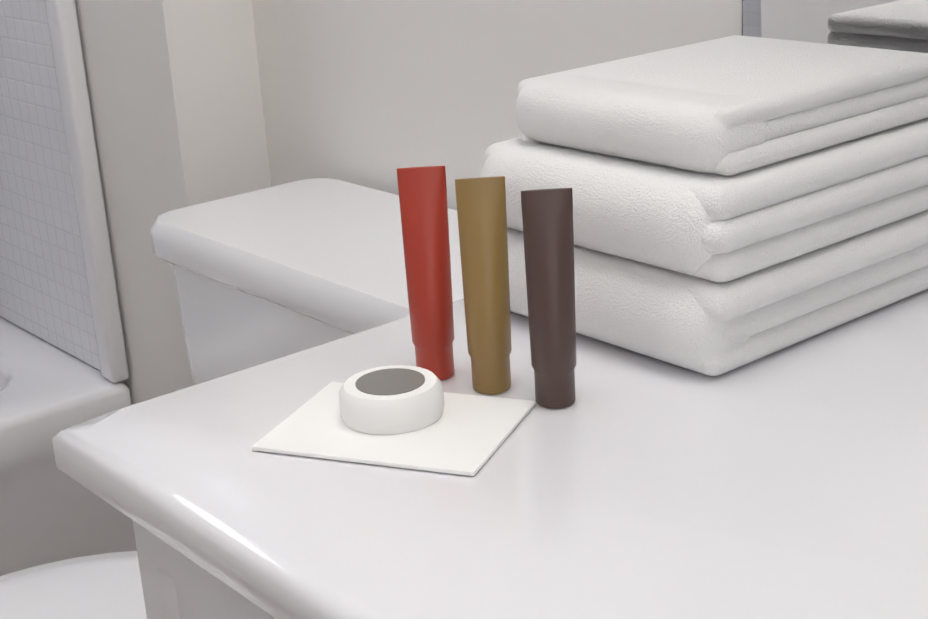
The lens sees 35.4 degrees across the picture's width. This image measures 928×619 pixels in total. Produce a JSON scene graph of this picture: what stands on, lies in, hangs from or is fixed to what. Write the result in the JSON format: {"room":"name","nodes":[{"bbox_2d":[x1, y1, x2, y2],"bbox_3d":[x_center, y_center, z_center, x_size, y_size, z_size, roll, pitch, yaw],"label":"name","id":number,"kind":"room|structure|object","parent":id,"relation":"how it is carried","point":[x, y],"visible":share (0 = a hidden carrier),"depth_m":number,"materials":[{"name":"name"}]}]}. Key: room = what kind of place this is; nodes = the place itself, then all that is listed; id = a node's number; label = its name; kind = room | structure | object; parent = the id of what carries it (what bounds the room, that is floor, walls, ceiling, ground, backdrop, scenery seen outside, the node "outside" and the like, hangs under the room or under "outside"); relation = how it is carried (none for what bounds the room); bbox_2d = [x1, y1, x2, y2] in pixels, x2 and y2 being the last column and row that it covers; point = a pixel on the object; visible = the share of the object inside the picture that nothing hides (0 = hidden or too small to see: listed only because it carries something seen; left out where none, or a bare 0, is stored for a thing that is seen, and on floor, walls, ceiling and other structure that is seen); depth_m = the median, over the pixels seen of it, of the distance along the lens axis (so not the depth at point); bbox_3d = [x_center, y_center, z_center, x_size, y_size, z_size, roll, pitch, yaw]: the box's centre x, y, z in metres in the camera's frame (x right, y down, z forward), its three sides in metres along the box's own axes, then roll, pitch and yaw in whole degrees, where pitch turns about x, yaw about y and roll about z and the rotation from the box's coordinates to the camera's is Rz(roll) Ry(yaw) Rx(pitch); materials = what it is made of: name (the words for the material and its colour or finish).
{"room":"bathroom","nodes":[
{"label":"bathroom","id":0,"kind":"room"},
{"bbox_2d":[75,0,270,403],"bbox_3d":[-0.607,-0.921,1.853,0.257,2.740,1.146,-18,24,-36],"label":"wall","id":1,"kind":"structure","parent":0,"point":[175,96],"depth_m":1.61,"materials":[{"name":"white paint"}]},
{"bbox_2d":[251,0,741,209],"bbox_3d":[0.504,-0.576,0.637,0.150,2.740,2.218,-18,24,-36],"label":"wall","id":2,"kind":"structure","parent":0,"point":[375,94],"depth_m":1.38,"materials":[{"name":"white paint"}]},
{"bbox_2d":[742,0,927,52],"bbox_3d":[0.609,-0.520,0.389,0.006,1.043,1.367,-18,24,-36],"label":"mirror","id":3,"kind":"object","parent":2,"relation":"attached to","point":[900,25],"depth_m":0.98,"materials":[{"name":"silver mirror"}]},
{"bbox_3d":[-0.462,0.866,0.996,1.935,0.100,3.364,-18,24,-36],"label":"floor","id":4,"kind":"structure","parent":0,"visible":0},
{"bbox_2d":[0,316,136,575],"bbox_3d":[-1.238,0.393,1.719,1.522,0.420,0.797,-18,24,-36],"label":"bathtub","id":5,"kind":"object","parent":4,"relation":"on","point":[50,511],"visible":0.58,"depth_m":1.78,"materials":[{"name":"white ceramic"}]},
{"bbox_2d":[0,0,128,382],"bbox_3d":[-1.294,-0.472,1.424,1.522,1.409,0.795,-18,24,-36],"label":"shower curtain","id":6,"kind":"object","parent":5,"relation":"on","point":[58,288],"visible":1,"depth_m":1.80,"materials":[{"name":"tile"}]},
{"bbox_2d":[0,178,463,618],"bbox_3d":[-0.245,0.335,1.250,0.716,0.711,0.500,-18,24,-36],"label":"toilet","id":7,"kind":"object","parent":4,"relation":"on","point":[268,274],"visible":0.19,"depth_m":1.30,"materials":[{"name":"white ceramic"}]},
{"bbox_2d":[52,289,927,618],"bbox_3d":[0.447,0.455,0.529,0.573,0.866,1.385,-18,24,-36],"label":"bathroom vanity","id":8,"kind":"object","parent":4,"relation":"on","point":[788,481],"visible":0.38,"depth_m":0.67,"materials":[{"name":"white ceramic"}]},
{"bbox_2d":[252,365,535,475],"bbox_3d":[-0.035,0.050,0.741,0.120,0.021,0.090,4,20,22],"label":"packet","id":9,"kind":"object","parent":8,"relation":"on","point":[409,417],"visible":1,"depth_m":0.73,"materials":[{"name":"white paper"}]},
{"bbox_2d":[397,166,453,380],"bbox_3d":[-0.019,-0.020,0.794,0.025,0.118,0.026,-18,24,-36],"label":"toiletry tube","id":10,"kind":"object","parent":8,"relation":"on","point":[424,212],"visible":0.98,"depth_m":0.79,"materials":[{"name":"red plastic"}]},
{"bbox_2d":[455,176,511,393],"bbox_3d":[0.012,-0.013,0.772,0.025,0.116,0.026,-18,24,-36],"label":"toiletry tube","id":11,"kind":"object","parent":8,"relation":"on","point":[482,217],"visible":1,"depth_m":0.76,"materials":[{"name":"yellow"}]},
{"bbox_2d":[521,188,575,408],"bbox_3d":[0.045,-0.006,0.749,0.025,0.114,0.026,-18,24,-36],"label":"toiletry tube","id":12,"kind":"object","parent":8,"relation":"on","point":[547,220],"visible":1,"depth_m":0.74,"materials":[{"name":"brown plastic"}]},
{"bbox_2d":[480,35,927,375],"bbox_3d":[0.163,-0.079,0.895,0.268,0.142,0.207,-18,24,-36],"label":"towel stack","id":13,"kind":"object","parent":8,"relation":"on","point":[738,200],"visible":0.81,"depth_m":0.81,"materials":[{"name":"white fabric"}]}
]}

